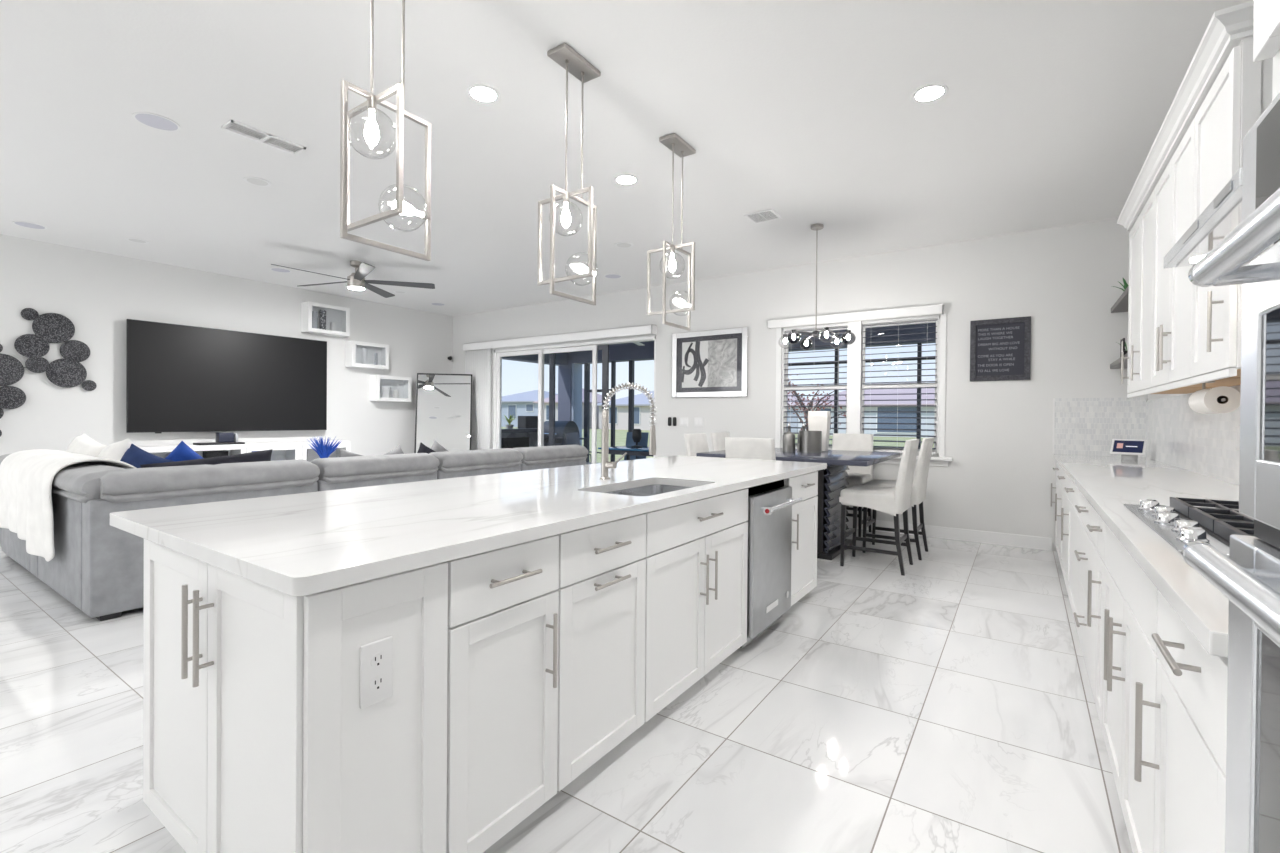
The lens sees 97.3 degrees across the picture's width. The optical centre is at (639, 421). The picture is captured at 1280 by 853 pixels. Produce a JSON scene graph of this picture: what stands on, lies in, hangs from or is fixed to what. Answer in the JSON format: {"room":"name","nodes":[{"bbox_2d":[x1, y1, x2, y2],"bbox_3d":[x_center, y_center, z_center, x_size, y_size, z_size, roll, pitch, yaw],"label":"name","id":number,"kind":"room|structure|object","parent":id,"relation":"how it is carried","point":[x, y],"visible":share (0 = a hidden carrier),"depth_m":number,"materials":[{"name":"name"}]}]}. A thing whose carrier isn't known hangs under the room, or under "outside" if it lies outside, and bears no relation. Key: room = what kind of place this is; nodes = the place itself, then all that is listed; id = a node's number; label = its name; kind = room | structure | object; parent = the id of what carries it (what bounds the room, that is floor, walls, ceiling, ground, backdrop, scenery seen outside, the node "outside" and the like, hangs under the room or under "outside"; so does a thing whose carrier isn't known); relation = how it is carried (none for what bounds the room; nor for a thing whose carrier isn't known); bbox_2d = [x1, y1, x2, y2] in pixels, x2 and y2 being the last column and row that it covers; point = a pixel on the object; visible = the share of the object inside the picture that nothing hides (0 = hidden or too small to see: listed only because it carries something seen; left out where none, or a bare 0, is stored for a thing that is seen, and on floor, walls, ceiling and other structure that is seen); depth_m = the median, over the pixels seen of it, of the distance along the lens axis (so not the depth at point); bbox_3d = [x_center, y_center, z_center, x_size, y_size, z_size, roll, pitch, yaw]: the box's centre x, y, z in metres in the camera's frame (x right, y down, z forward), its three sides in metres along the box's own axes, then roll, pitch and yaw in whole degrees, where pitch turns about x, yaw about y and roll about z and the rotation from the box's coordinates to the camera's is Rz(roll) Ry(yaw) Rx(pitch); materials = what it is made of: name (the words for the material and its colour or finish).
{"room":"kitchen","nodes":[
{"label":"kitchen","id":0,"kind":"room"},
{"bbox_2d":[0,234,452,455],"bbox_3d":[-6.662,-0.404,6.241,0.150,3.150,10.800,1,0,34],"label":"wall","id":1,"kind":"structure","parent":0,"point":[96,291],"depth_m":7.01,"materials":[{"name":"white paint"}]},
{"bbox_2d":[0,308,96,436],"bbox_3d":[-6.616,-0.521,6.118,0.063,1.417,1.048,1,0,34],"label":"wall sculpture","id":2,"kind":"object","parent":1,"relation":"attached to","point":[67,372],"visible":1,"depth_m":6.18,"materials":[{"name":"metal"}]},
{"bbox_2d":[126,319,326,432],"bbox_3d":[-5.502,-0.536,7.697,0.119,1.370,2.327,1,0,34],"label":"television","id":3,"kind":"object","parent":1,"relation":"attached to","point":[180,378],"visible":1,"depth_m":7.47,"materials":[{"name":"black"}]},
{"bbox_2d":[301,301,349,336],"bbox_3d":[-4.807,-1.550,8.618,0.210,0.440,0.620,1,0,34],"label":"display cabinet","id":4,"kind":"object","parent":1,"relation":"attached to","point":[340,315],"visible":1,"depth_m":8.63,"materials":[{"name":"white paint"}]},
{"bbox_2d":[345,341,388,369],"bbox_3d":[-4.439,-1.069,9.167,0.210,0.405,0.620,1,0,34],"label":"display cabinet","id":5,"kind":"object","parent":1,"relation":"attached to","point":[353,349],"visible":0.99,"depth_m":9.16,"materials":[{"name":"white paint"}]},
{"bbox_2d":[370,375,410,401],"bbox_3d":[-4.210,-0.546,9.513,0.210,0.420,0.630,1,0,34],"label":"display cabinet","id":6,"kind":"object","parent":1,"relation":"attached to","point":[403,384],"visible":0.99,"depth_m":9.53,"materials":[{"name":"white paint"}]},
{"bbox_2d":[311,436,340,457],"bbox_3d":[-4.495,0.686,8.004,0.434,0.981,0.432,1,0,34],"label":"vase","id":7,"kind":"object","parent":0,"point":[324,450],"visible":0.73,"depth_m":7.96,"materials":[{"name":"blue glass"}]},
{"bbox_2d":[0,528,1132,852],"bbox_3d":[-2.538,1.285,3.429,10.170,0.120,11.100,1,0,34],"label":"floor","id":8,"kind":"structure","parent":0,"point":[946,705],"depth_m":2.24,"materials":[{"name":"tile"}]},
{"bbox_2d":[137,440,349,460],"bbox_3d":[-5.305,0.737,7.702,0.430,0.870,2.500,1,0,34],"label":"media console","id":9,"kind":"object","parent":8,"relation":"on","point":[292,450],"visible":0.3,"depth_m":7.70,"materials":[{"name":"white paint"}]},
{"bbox_2d":[193,432,244,444],"bbox_3d":[-5.485,0.226,7.340,0.230,0.155,0.500,1,0,34],"label":"tv stand","id":10,"kind":"object","parent":9,"relation":"on","point":[222,438],"visible":1,"depth_m":7.35,"materials":[{"name":"black"}]},
{"bbox_2d":[0,445,587,620],"bbox_3d":[-3.190,0.745,6.170,3.111,0.912,4.846,1,0,34],"label":"sectional sofa","id":11,"kind":"object","parent":8,"relation":"on","point":[97,566],"visible":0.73,"depth_m":3.78,"materials":[{"name":"grey fabric"}]},
{"bbox_2d":[0,449,135,560],"bbox_3d":[-4.352,0.576,4.339,1.729,0.682,0.622,1,0,34],"label":"throw blanket","id":12,"kind":"object","parent":11,"relation":"on","point":[26,476],"visible":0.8,"depth_m":3.92,"materials":[{"name":"white fabric"}]},
{"bbox_2d":[66,433,105,456],"bbox_3d":[-4.835,0.396,4.898,0.677,0.584,0.260,1,0,30],"label":"throw pillow","id":13,"kind":"object","parent":11,"relation":"on","point":[82,444],"visible":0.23,"depth_m":4.83,"materials":[{"name":"fabric"}]},
{"bbox_2d":[98,439,131,460],"bbox_3d":[-4.292,0.413,4.576,0.584,0.555,0.260,1,1,39],"label":"throw pillow","id":14,"kind":"object","parent":11,"relation":"on","point":[115,451],"visible":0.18,"depth_m":4.45,"materials":[{"name":"fabric"}]},
{"bbox_2d":[120,444,173,467],"bbox_3d":[-3.774,0.449,4.235,0.544,0.552,0.206,1,0,16],"label":"throw pillow","id":15,"kind":"object","parent":11,"relation":"on","point":[135,456],"visible":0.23,"depth_m":4.22,"materials":[{"name":"blue fabric"}]},
{"bbox_2d":[165,441,202,461],"bbox_3d":[-3.699,0.438,4.559,0.556,0.558,0.193,0,0,-34],"label":"throw pillow","id":16,"kind":"object","parent":11,"relation":"on","point":[182,452],"visible":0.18,"depth_m":4.54,"materials":[{"name":"blue fabric"}]},
{"bbox_2d":[140,449,272,467],"bbox_3d":[-3.263,0.398,4.310,0.159,0.332,0.870,1,1,37],"label":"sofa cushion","id":17,"kind":"object","parent":11,"relation":"on","point":[265,455],"visible":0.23,"depth_m":4.33,"materials":[{"name":"grey fabric"}]},
{"bbox_2d":[143,539,447,852],"bbox_3d":[-1.012,0.798,1.560,0.986,0.905,0.398,1,0,34],"label":"base cabinet","id":18,"kind":"object","parent":8,"relation":"on","point":[274,721],"visible":0.84,"depth_m":1.34,"materials":[{"name":"white paint"}]},
{"bbox_2d":[360,636,392,708],"bbox_3d":[-0.604,0.574,1.291,0.008,0.140,0.078,1,0,34],"label":"outlet","id":19,"kind":"object","parent":18,"relation":"attached to","point":[376,652],"depth_m":1.29,"materials":[{"name":"white plastic"}]},
{"bbox_2d":[371,652,384,691],"bbox_3d":[-0.600,0.574,1.288,0.002,0.088,0.034,1,0,34],"label":"receptacle","id":20,"kind":"object","parent":18,"relation":"attached to","point":[377,658],"depth_m":1.29,"materials":[{"name":"white plastic"}]},
{"bbox_2d":[414,373,471,452],"bbox_3d":[-3.421,0.168,9.800,0.930,2.010,0.340,0,0,-12],"label":"leaning mirror","id":21,"kind":"object","parent":8,"relation":"on","point":[443,401],"visible":0.53,"depth_m":9.85,"materials":[{"name":"black mirror"}]},
{"bbox_2d":[446,535,558,852],"bbox_3d":[-0.758,0.798,1.883,1.012,0.905,0.413,1,0,34],"label":"base cabinet","id":22,"kind":"object","parent":8,"relation":"on","point":[502,660],"visible":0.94,"depth_m":1.60,"materials":[{"name":"white paint"}]},
{"bbox_2d":[556,513,645,790],"bbox_3d":[-0.500,0.797,2.261,1.012,0.905,0.495,1,0,34],"label":"base cabinet","id":23,"kind":"object","parent":8,"relation":"on","point":[602,589],"visible":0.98,"depth_m":1.97,"materials":[{"name":"white paint"}]},
{"bbox_2d":[643,488,747,721],"bbox_3d":[-0.082,0.803,2.874,1.012,0.893,0.982,1,0,34],"label":"base cabinet","id":24,"kind":"object","parent":8,"relation":"on","point":[696,557],"visible":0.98,"depth_m":2.52,"materials":[{"name":"white paint"}]},
{"bbox_2d":[684,433,708,455],"bbox_3d":[0.795,0.686,5.851,0.557,1.102,0.480,1,0,34],"label":"dining chair","id":25,"kind":"object","parent":8,"relation":"on","point":[694,443],"visible":0.15,"depth_m":5.91,"materials":[{"name":"white fabric"}]},
{"bbox_2d":[711,432,729,450],"bbox_3d":[1.134,0.686,6.346,0.557,1.102,0.480,1,0,34],"label":"dining chair","id":26,"kind":"object","parent":8,"relation":"on","point":[718,439],"visible":0.16,"depth_m":6.36,"materials":[{"name":"white fabric"}]},
{"bbox_2d":[725,437,775,459],"bbox_3d":[1.065,0.695,4.997,0.480,1.102,0.557,1,0,34],"label":"dining chair","id":27,"kind":"object","parent":8,"relation":"on","point":[741,448],"visible":0.16,"depth_m":4.76,"materials":[{"name":"white fabric"}]},
{"bbox_2d":[740,479,801,647],"bbox_3d":[0.565,0.794,3.411,0.694,0.873,0.610,1,0,34],"label":"dishwasher","id":28,"kind":"object","parent":8,"relation":"on","point":[770,504],"visible":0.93,"depth_m":3.20,"materials":[{"name":"silver metal"}]},
{"bbox_2d":[696,448,899,559],"bbox_3d":[1.601,0.779,5.603,1.565,0.930,1.480,1,0,34],"label":"dining table","id":29,"kind":"object","parent":8,"relation":"on","point":[831,480],"visible":0.41,"depth_m":5.18,"materials":[{"name":"grey wood"}]},
{"bbox_2d":[783,423,794,451],"bbox_3d":[1.529,0.162,5.773,0.124,0.300,0.124,1,0,34],"label":"metal canister","id":30,"kind":"object","parent":29,"relation":"on","point":[788,437],"visible":1,"depth_m":5.72,"materials":[{"name":"grey metal"}]},
{"bbox_2d":[799,431,821,452],"bbox_3d":[1.736,0.206,5.741,0.224,0.215,0.224,1,0,34],"label":"metal canister","id":31,"kind":"object","parent":29,"relation":"on","point":[809,441],"visible":1,"depth_m":5.64,"materials":[{"name":"grey metal"}]},
{"bbox_2d":[808,411,830,450],"bbox_3d":[1.906,0.103,5.988,0.210,0.420,0.126,1,0,34],"label":"lantern","id":32,"kind":"object","parent":29,"relation":"on","point":[817,420],"visible":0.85,"depth_m":5.92,"materials":[{"name":"white paper"}]},
{"bbox_2d":[784,471,817,605],"bbox_3d":[0.721,0.795,4.050,1.012,0.905,0.598,1,0,34],"label":"base cabinet","id":33,"kind":"object","parent":8,"relation":"on","point":[805,486],"visible":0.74,"depth_m":3.80,"materials":[{"name":"white paint"}]},
{"bbox_2d":[110,455,826,595],"bbox_3d":[-0.179,0.322,2.977,1.276,0.038,3.645,1,0,34],"label":"countertop","id":34,"kind":"structure","parent":33,"relation":"on","point":[301,544],"depth_m":1.80,"materials":[{"name":"stone"}]},
{"bbox_2d":[599,382,655,479],"bbox_3d":[-0.059,0.054,2.871,0.343,0.501,0.072,1,0,34],"label":"kitchen faucet","id":35,"kind":"object","parent":34,"relation":"on","point":[605,464],"visible":1,"depth_m":2.91,"materials":[{"name":"silver metal"}]},
{"bbox_2d":[606,484,691,513],"bbox_3d":[0.049,0.442,2.679,0.410,0.190,0.710,1,0,34],"label":"sink","id":36,"kind":"object","parent":34,"relation":"in","point":[648,490],"visible":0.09,"depth_m":3.00,"materials":[{"name":"silver metal"}]},
{"bbox_2d":[832,433,873,536],"bbox_3d":[2.294,0.696,6.249,0.480,1.102,0.557,1,0,34],"label":"dining chair","id":37,"kind":"object","parent":8,"relation":"on","point":[858,475],"visible":0.28,"depth_m":6.33,"materials":[{"name":"white fabric"}]},
{"bbox_2d":[839,439,918,575],"bbox_3d":[2.078,0.704,4.879,0.557,1.102,0.480,1,0,34],"label":"dining chair","id":38,"kind":"object","parent":8,"relation":"on","point":[894,501],"visible":1,"depth_m":4.73,"materials":[{"name":"white fabric"}]},
{"bbox_2d":[862,437,933,559],"bbox_3d":[2.466,0.703,5.377,0.557,1.102,0.480,1,0,34],"label":"dining chair","id":39,"kind":"object","parent":8,"relation":"on","point":[919,485],"visible":0.8,"depth_m":5.24,"materials":[{"name":"white fabric"}]},
{"bbox_2d":[1051,461,1061,560],"bbox_3d":[4.029,0.816,4.909,0.698,0.905,0.921,1,0,34],"label":"base cabinet","id":40,"kind":"object","parent":8,"relation":"on","point":[1058,468],"visible":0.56,"depth_m":5.15,"materials":[{"name":"white paint"}]},
{"bbox_2d":[1055,469,1068,588],"bbox_3d":[3.506,0.817,4.143,0.698,0.905,0.926,1,0,34],"label":"base cabinet","id":41,"kind":"object","parent":8,"relation":"on","point":[1064,477],"visible":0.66,"depth_m":4.35,"materials":[{"name":"white paint"}]},
{"bbox_2d":[1061,478,1079,632],"bbox_3d":[2.981,0.818,3.375,0.698,0.905,0.926,1,0,34],"label":"base cabinet","id":42,"kind":"object","parent":8,"relation":"on","point":[1074,492],"visible":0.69,"depth_m":3.60,"materials":[{"name":"white paint"}]},
{"bbox_2d":[1073,492,1097,700],"bbox_3d":[2.454,0.819,2.602,0.698,0.905,0.936,1,0,34],"label":"base cabinet","id":43,"kind":"object","parent":8,"relation":"on","point":[1086,556],"visible":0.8,"depth_m":2.73,"materials":[{"name":"white paint"}]},
{"bbox_2d":[1086,514,1104,728],"bbox_3d":[2.118,0.820,2.109,0.698,0.905,0.250,1,0,34],"label":"base cabinet","id":44,"kind":"object","parent":8,"relation":"on","point":[1100,528],"visible":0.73,"depth_m":2.29,"materials":[{"name":"white paint"}]},
{"bbox_2d":[1102,523,1158,852],"bbox_3d":[1.754,0.823,1.576,0.698,0.900,1.034,1,0,34],"label":"base cabinet","id":45,"kind":"object","parent":8,"relation":"on","point":[1130,657],"visible":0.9,"depth_m":1.67,"materials":[{"name":"white paint"}]},
{"bbox_2d":[1134,590,1227,852],"bbox_3d":[1.301,0.822,0.913,0.698,0.905,0.563,1,0,34],"label":"base cabinet","id":46,"kind":"object","parent":8,"relation":"on","point":[1190,705],"visible":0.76,"depth_m":1.08,"materials":[{"name":"white paint"}]},
{"bbox_2d":[1054,454,1238,657],"bbox_3d":[2.736,0.345,2.987,0.676,0.038,5.575,1,0,34],"label":"countertop","id":47,"kind":"structure","parent":46,"relation":"on","point":[1108,483],"depth_m":2.00,"materials":[{"name":"stone"}]},
{"bbox_2d":[1110,439,1146,458],"bbox_3d":[4.198,0.240,4.830,0.138,0.170,0.230,0,1,-38],"label":"smart display","id":48,"kind":"object","parent":47,"relation":"on","point":[1128,448],"visible":0.93,"depth_m":4.80,"materials":[{"name":"white plastic"}]},
{"bbox_2d":[1124,497,1253,556],"bbox_3d":[1.805,0.303,1.632,0.512,0.050,0.920,1,0,34],"label":"gas cooktop","id":49,"kind":"object","parent":47,"relation":"in","point":[1180,523],"visible":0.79,"depth_m":1.67,"materials":[{"name":"silver metal"}]},
{"bbox_2d":[1167,506,1253,545],"bbox_3d":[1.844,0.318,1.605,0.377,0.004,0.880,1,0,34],"label":"grate","id":50,"kind":"object","parent":49,"relation":"on","point":[1212,533],"depth_m":1.62,"materials":[{"name":"black metal"}]},
{"bbox_2d":[1253,0,1279,246],"bbox_3d":[0.874,-0.035,0.253,0.673,2.620,1.003,1,0,34],"label":"tall cabinet","id":51,"kind":"object","parent":8,"relation":"on","point":[1266,45],"visible":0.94,"depth_m":0.71,"materials":[{"name":"white paint"}]},
{"bbox_2d":[1181,92,1279,852],"bbox_3d":[0.783,0.295,0.239,0.690,1.340,0.847,1,0,34],"label":"double oven","id":52,"kind":"object","parent":51,"relation":"in","point":[1249,578],"visible":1,"depth_m":0.66,"materials":[{"name":"silver"}]},
{"bbox_2d":[0,0,1252,315],"bbox_3d":[-2.511,-2.000,3.406,10.170,0.150,11.100,1,0,34],"label":"ceiling","id":53,"kind":"structure","parent":0,"point":[1051,113],"depth_m":3.65,"materials":[{"name":"white paint"}]},
{"bbox_2d":[132,112,179,131],"bbox_3d":[-3.113,-1.928,3.627,0.236,0.006,0.236,1,0,34],"label":"ceiling speaker","id":54,"kind":"object","parent":53,"relation":"attached to","point":[152,120],"visible":1,"depth_m":3.62,"materials":[{"name":"white"}]},
{"bbox_2d":[221,119,305,154],"bbox_3d":[-2.547,-1.921,3.824,0.160,0.014,0.450,1,0,34],"label":"ceiling vent","id":55,"kind":"object","parent":53,"relation":"in","point":[225,126],"visible":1,"depth_m":3.81,"materials":[{"name":"white"}]},
{"bbox_2d":[271,260,434,297],"bbox_3d":[-3.531,-1.792,6.877,1.764,0.330,1.706,1,0,34],"label":"ceiling fan","id":56,"kind":"object","parent":53,"relation":"hanging from","point":[356,281],"visible":1,"depth_m":6.92,"materials":[{"name":"silver metal"}]},
{"bbox_2d":[340,0,430,260],"bbox_3d":[-0.956,-1.273,2.096,0.324,1.258,0.298,0,0,-16],"label":"pendant light","id":57,"kind":"object","parent":53,"relation":"hanging from","point":[371,133],"visible":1,"depth_m":2.05,"materials":[{"name":"silver metal"}]},
{"bbox_2d":[348,96,395,158],"bbox_3d":[-0.983,-1.075,2.061,0.174,0.215,0.174,1,0,34],"label":"glass globe","id":58,"kind":"object","parent":57,"relation":"attached to","point":[371,133],"depth_m":2.05,"materials":[{"name":"clear glass"}]},
{"bbox_2d":[378,184,428,231],"bbox_3d":[-0.908,-0.821,2.176,0.174,0.174,0.191,1,0,34],"label":"glass globe","id":59,"kind":"object","parent":57,"relation":"attached to","point":[408,209],"depth_m":2.20,"materials":[{"name":"clear glass"}]},
{"bbox_2d":[466,84,499,102],"bbox_3d":[-0.913,-1.908,3.284,0.192,0.004,0.192,1,0,34],"label":"recessed light","id":60,"kind":"object","parent":53,"relation":"in","point":[481,93],"visible":1,"depth_m":3.28,"materials":[{"name":"white"}]},
{"bbox_2d":[537,43,600,304],"bbox_3d":[-0.360,-1.275,2.970,0.324,1.258,0.298,0,0,-16],"label":"pendant light","id":61,"kind":"object","parent":53,"relation":"hanging from","point":[563,54],"visible":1,"depth_m":2.94,"materials":[{"name":"silver metal"}]},
{"bbox_2d":[549,193,582,235],"bbox_3d":[-0.386,-1.076,2.935,0.174,0.215,0.174,1,0,34],"label":"glass globe","id":62,"kind":"object","parent":61,"relation":"attached to","point":[565,218],"depth_m":2.92,"materials":[{"name":"clear glass"}]},
{"bbox_2d":[565,252,597,285],"bbox_3d":[-0.316,-0.822,3.043,0.173,0.174,0.173,1,1,40],"label":"glass globe","id":63,"kind":"object","parent":61,"relation":"attached to","point":[580,268],"depth_m":3.05,"materials":[{"name":"clear glass"}]},
{"bbox_2d":[647,133,695,330],"bbox_3d":[0.246,-1.276,3.857,0.324,1.258,0.298,0,0,-16],"label":"pendant light","id":64,"kind":"object","parent":53,"relation":"hanging from","point":[677,145],"visible":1,"depth_m":3.82,"materials":[{"name":"silver metal"}]},
{"bbox_2d":[659,246,684,278],"bbox_3d":[0.219,-1.078,3.822,0.174,0.215,0.174,1,0,34],"label":"glass globe","id":65,"kind":"object","parent":64,"relation":"attached to","point":[672,265],"depth_m":3.80,"materials":[{"name":"clear glass"}]},
{"bbox_2d":[669,290,690,315],"bbox_3d":[0.289,-0.823,3.930,0.173,0.174,0.173,1,0,29],"label":"glass globe","id":66,"kind":"object","parent":64,"relation":"attached to","point":[681,303],"depth_m":3.99,"materials":[{"name":"clear glass"}]},
{"bbox_2d":[744,209,781,223],"bbox_3d":[1.145,-1.902,5.233,0.270,0.010,0.260,1,0,34],"label":"ceiling vent","id":67,"kind":"object","parent":53,"relation":"in","point":[766,215],"visible":1,"depth_m":5.22,"materials":[{"name":"grey"}]},
{"bbox_2d":[778,224,855,349],"bbox_3d":[1.719,-1.317,5.484,0.730,1.175,0.676,1,0,34],"label":"chandelier","id":68,"kind":"object","parent":53,"relation":"hanging from","point":[848,338],"visible":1,"depth_m":5.44,"materials":[{"name":"silver metal"}]},
{"bbox_2d":[911,83,947,102],"bbox_3d":[1.668,-1.887,3.242,0.192,0.004,0.192,1,0,34],"label":"recessed light","id":69,"kind":"object","parent":53,"relation":"in","point":[932,92],"visible":1,"depth_m":3.24,"materials":[{"name":"white"}]},
{"bbox_2d":[452,215,1146,550],"bbox_3d":[0.559,-0.356,7.936,10.170,3.150,0.159,1,0,34],"label":"wall","id":70,"kind":"structure","parent":0,"point":[1000,475],"depth_m":5.89,"materials":[{"name":"white paint"}]},
{"bbox_2d":[463,324,656,449],"bbox_3d":[-1.505,-0.115,9.178,4.115,2.555,0.135,1,0,34],"label":"vertical blind","id":71,"kind":"object","parent":70,"relation":"attached to","point":[478,355],"visible":0.82,"depth_m":9.99,"materials":[{"name":"white"}]},
{"bbox_2d":[494,336,655,463],"bbox_3d":[-1.150,-0.024,9.114,3.425,2.440,0.140,1,0,34],"label":"door","id":72,"kind":"structure","parent":70,"relation":"in","point":[593,346],"depth_m":9.36,"materials":[{"name":"white"}]},
{"bbox_2d":[672,327,747,397],"bbox_3d":[0.922,-0.772,7.581,1.130,0.897,0.034,1,0,34],"label":"framed art","id":73,"kind":"object","parent":70,"relation":"attached to","point":[709,363],"visible":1,"depth_m":7.56,"materials":[{"name":"white wood"}]},
{"bbox_2d":[682,338,736,387],"bbox_3d":[0.925,-0.772,7.581,0.825,0.627,0.004,1,0,34],"label":"print","id":74,"kind":"object","parent":73,"relation":"attached to","point":[706,362],"depth_m":7.57,"materials":[{"name":"white paper"}]},
{"bbox_2d":[775,314,952,466],"bbox_3d":[2.499,-0.341,6.548,2.020,1.630,0.185,1,0,34],"label":"window","id":75,"kind":"structure","parent":70,"relation":"in","point":[854,397],"depth_m":6.51,"materials":[{"name":"white"}]},
{"bbox_2d":[767,304,943,453],"bbox_3d":[2.426,-0.453,6.549,1.945,1.594,0.136,1,0,34],"label":"window blind","id":76,"kind":"object","parent":75,"relation":"attached to","point":[927,310],"visible":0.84,"depth_m":6.39,"materials":[{"name":"white wood"}]},
{"bbox_2d":[846,517,1051,550],"bbox_3d":[0.221,1.153,8.072,9.190,0.125,0.019,1,0,34],"label":"baseboard","id":77,"kind":"structure","parent":70,"relation":"attached to","point":[1005,539],"depth_m":5.83,"materials":[{"name":"white wood"}]},
{"bbox_2d":[970,316,1030,380],"bbox_3d":[3.656,-0.726,5.720,0.519,0.628,0.028,1,0,34],"label":"letter board","id":78,"kind":"object","parent":70,"relation":"attached to","point":[1000,349],"visible":1,"depth_m":5.71,"materials":[{"name":"black wood"}]},
{"bbox_2d":[1145,385,1240,484],"bbox_3d":[1.610,-0.296,0.596,0.159,3.150,10.800,1,0,34],"label":"wall","id":79,"kind":"structure","parent":0,"point":[1177,435],"depth_m":3.71,"materials":[{"name":"tile"}]},
{"bbox_2d":[1111,286,1128,312],"bbox_3d":[4.096,-1.026,4.587,0.263,0.045,1.397,1,0,34],"label":"floating shelf","id":80,"kind":"object","parent":79,"relation":"attached to","point":[1121,305],"visible":0.24,"depth_m":4.86,"materials":[{"name":"grey wood"}]},
{"bbox_2d":[1121,190,1213,397],"bbox_3d":[3.307,-0.755,3.524,0.357,1.186,0.928,1,0,34],"label":"upper cabinet","id":81,"kind":"object","parent":79,"relation":"attached to","point":[1141,236],"visible":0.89,"depth_m":3.55,"materials":[{"name":"white paint"}]},
{"bbox_2d":[1117,0,1253,230],"bbox_3d":[2.883,-1.393,2.918,0.367,0.092,2.529,1,0,34],"label":"crown molding","id":82,"kind":"structure","parent":81,"relation":"on","point":[1228,25],"depth_m":2.37,"materials":[{"name":"white paint"}]},
{"bbox_2d":[1151,117,1240,392],"bbox_3d":[2.786,-0.754,2.761,0.357,1.186,0.916,1,0,34],"label":"upper cabinet","id":83,"kind":"object","parent":79,"relation":"attached to","point":[1174,191],"visible":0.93,"depth_m":2.79,"materials":[{"name":"white paint"}]},
{"bbox_2d":[1188,381,1240,413],"bbox_3d":[2.580,-0.110,2.537,0.116,0.152,0.340,1,0,34],"label":"paper towel holder","id":84,"kind":"object","parent":83,"relation":"attached to","point":[1221,399],"visible":0.98,"depth_m":2.42,"materials":[{"name":"white"}]},
{"bbox_2d":[1163,168,1269,267],"bbox_3d":[1.892,-1.212,1.577,0.488,1.323,0.890,1,0,34],"label":"range hood","id":85,"kind":"object","parent":79,"relation":"attached to","point":[1223,214],"visible":0.45,"depth_m":1.65,"materials":[{"name":"silver metal"}]},
{"bbox_2d":[1214,180,1231,208],"bbox_3d":[1.508,-0.585,1.458,0.003,0.025,0.150,1,0,34],"label":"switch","id":86,"kind":"object","parent":85,"relation":"attached to","point":[1223,199],"depth_m":1.45,"materials":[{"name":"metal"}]},
{"bbox_2d":[1191,36,1272,383],"bbox_3d":[2.366,-0.753,2.146,0.357,1.186,0.569,1,0,34],"label":"upper cabinet","id":87,"kind":"object","parent":79,"relation":"attached to","point":[1241,92],"visible":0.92,"depth_m":2.09,"materials":[{"name":"white paint"}]},
{"label":"outside","id":88,"kind":"structure","parent":0,"visible":0},
{"bbox_2d":[501,427,933,462],"bbox_3d":[16.264,1.053,68.202,130.000,0.140,109.000,1,0,34],"label":"lawn","id":89,"kind":"structure","parent":88,"point":[620,435],"depth_m":33.23,"materials":[{"name":"green plant"}]},
{"bbox_2d":[501,390,557,426],"bbox_3d":[-13.351,-1.675,73.277,11.200,4.760,10.900,1,0,34],"label":"house","id":90,"kind":"structure","parent":89,"relation":"on","point":[519,404],"depth_m":68.63,"materials":[{"name":"grey paint"}]},
{"bbox_2d":[533,388,610,428],"bbox_3d":[-6.907,-1.516,65.248,6.300,4.660,8.900,1,0,34],"label":"house","id":91,"kind":"structure","parent":89,"relation":"on","point":[599,397],"depth_m":62.69,"materials":[{"name":"grey paint"}]},
{"bbox_2d":[597,391,653,429],"bbox_3d":[3.166,-1.311,62.005,12.600,4.460,10.900,1,0,34],"label":"house","id":92,"kind":"structure","parent":89,"relation":"on","point":[641,402],"depth_m":59.15,"materials":[{"name":"grey paint"}]},
{"bbox_2d":[787,375,845,430],"bbox_3d":[4.068,-0.064,13.492,1.780,2.667,1.257,1,0,34],"label":"tree","id":93,"kind":"object","parent":89,"relation":"on","point":[789,383],"visible":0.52,"depth_m":13.47,"materials":[{"name":"grey plant"}]},
{"bbox_2d":[792,382,934,437],"bbox_3d":[21.530,-1.005,47.050,14.400,4.360,10.900,1,0,34],"label":"house","id":94,"kind":"structure","parent":89,"relation":"on","point":[923,390],"depth_m":43.13,"materials":[{"name":"white paint"}]},
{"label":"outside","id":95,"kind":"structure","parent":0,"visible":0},
{"bbox_3d":[0.919,1.285,10.241,18.000,0.100,4.050,1,0,34],"label":"patio","id":96,"kind":"object","parent":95,"visible":0},
{"bbox_2d":[501,432,537,448],"bbox_3d":[-3.019,0.683,12.443,0.600,1.010,2.450,1,0,34],"label":"outdoor sofa","id":97,"kind":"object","parent":96,"relation":"on","point":[529,439],"depth_m":12.48,"materials":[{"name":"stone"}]},
{"bbox_2d":[544,421,587,445],"bbox_3d":[-1.690,0.597,12.349,1.020,1.204,0.628,1,0,34],"label":"barbecue grill","id":98,"kind":"object","parent":96,"relation":"on","point":[561,427],"visible":0.3,"depth_m":12.20,"materials":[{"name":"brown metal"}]},
{"bbox_2d":[598,446,652,459],"bbox_3d":[0.042,0.851,9.924,1.300,0.760,0.900,1,0,34],"label":"patio table","id":99,"kind":"object","parent":96,"relation":"on","point":[617,450],"visible":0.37,"depth_m":9.67,"materials":[{"name":"blue glass"}]},
{"bbox_2d":[612,432,648,461],"bbox_3d":[-0.177,0.722,11.037,0.546,0.998,0.613,1,0,26],"label":"patio chair","id":100,"kind":"object","parent":96,"relation":"on","point":[644,440],"visible":0.32,"depth_m":11.21,"materials":[{"name":"blue"}]},
{"bbox_2d":[501,323,935,461],"bbox_3d":[2.703,-0.254,8.658,13.300,3.030,3.450,1,0,34],"label":"roof","id":101,"kind":"structure","parent":96,"relation":"on","point":[569,364],"depth_m":12.38,"materials":[{"name":"grey paint"}]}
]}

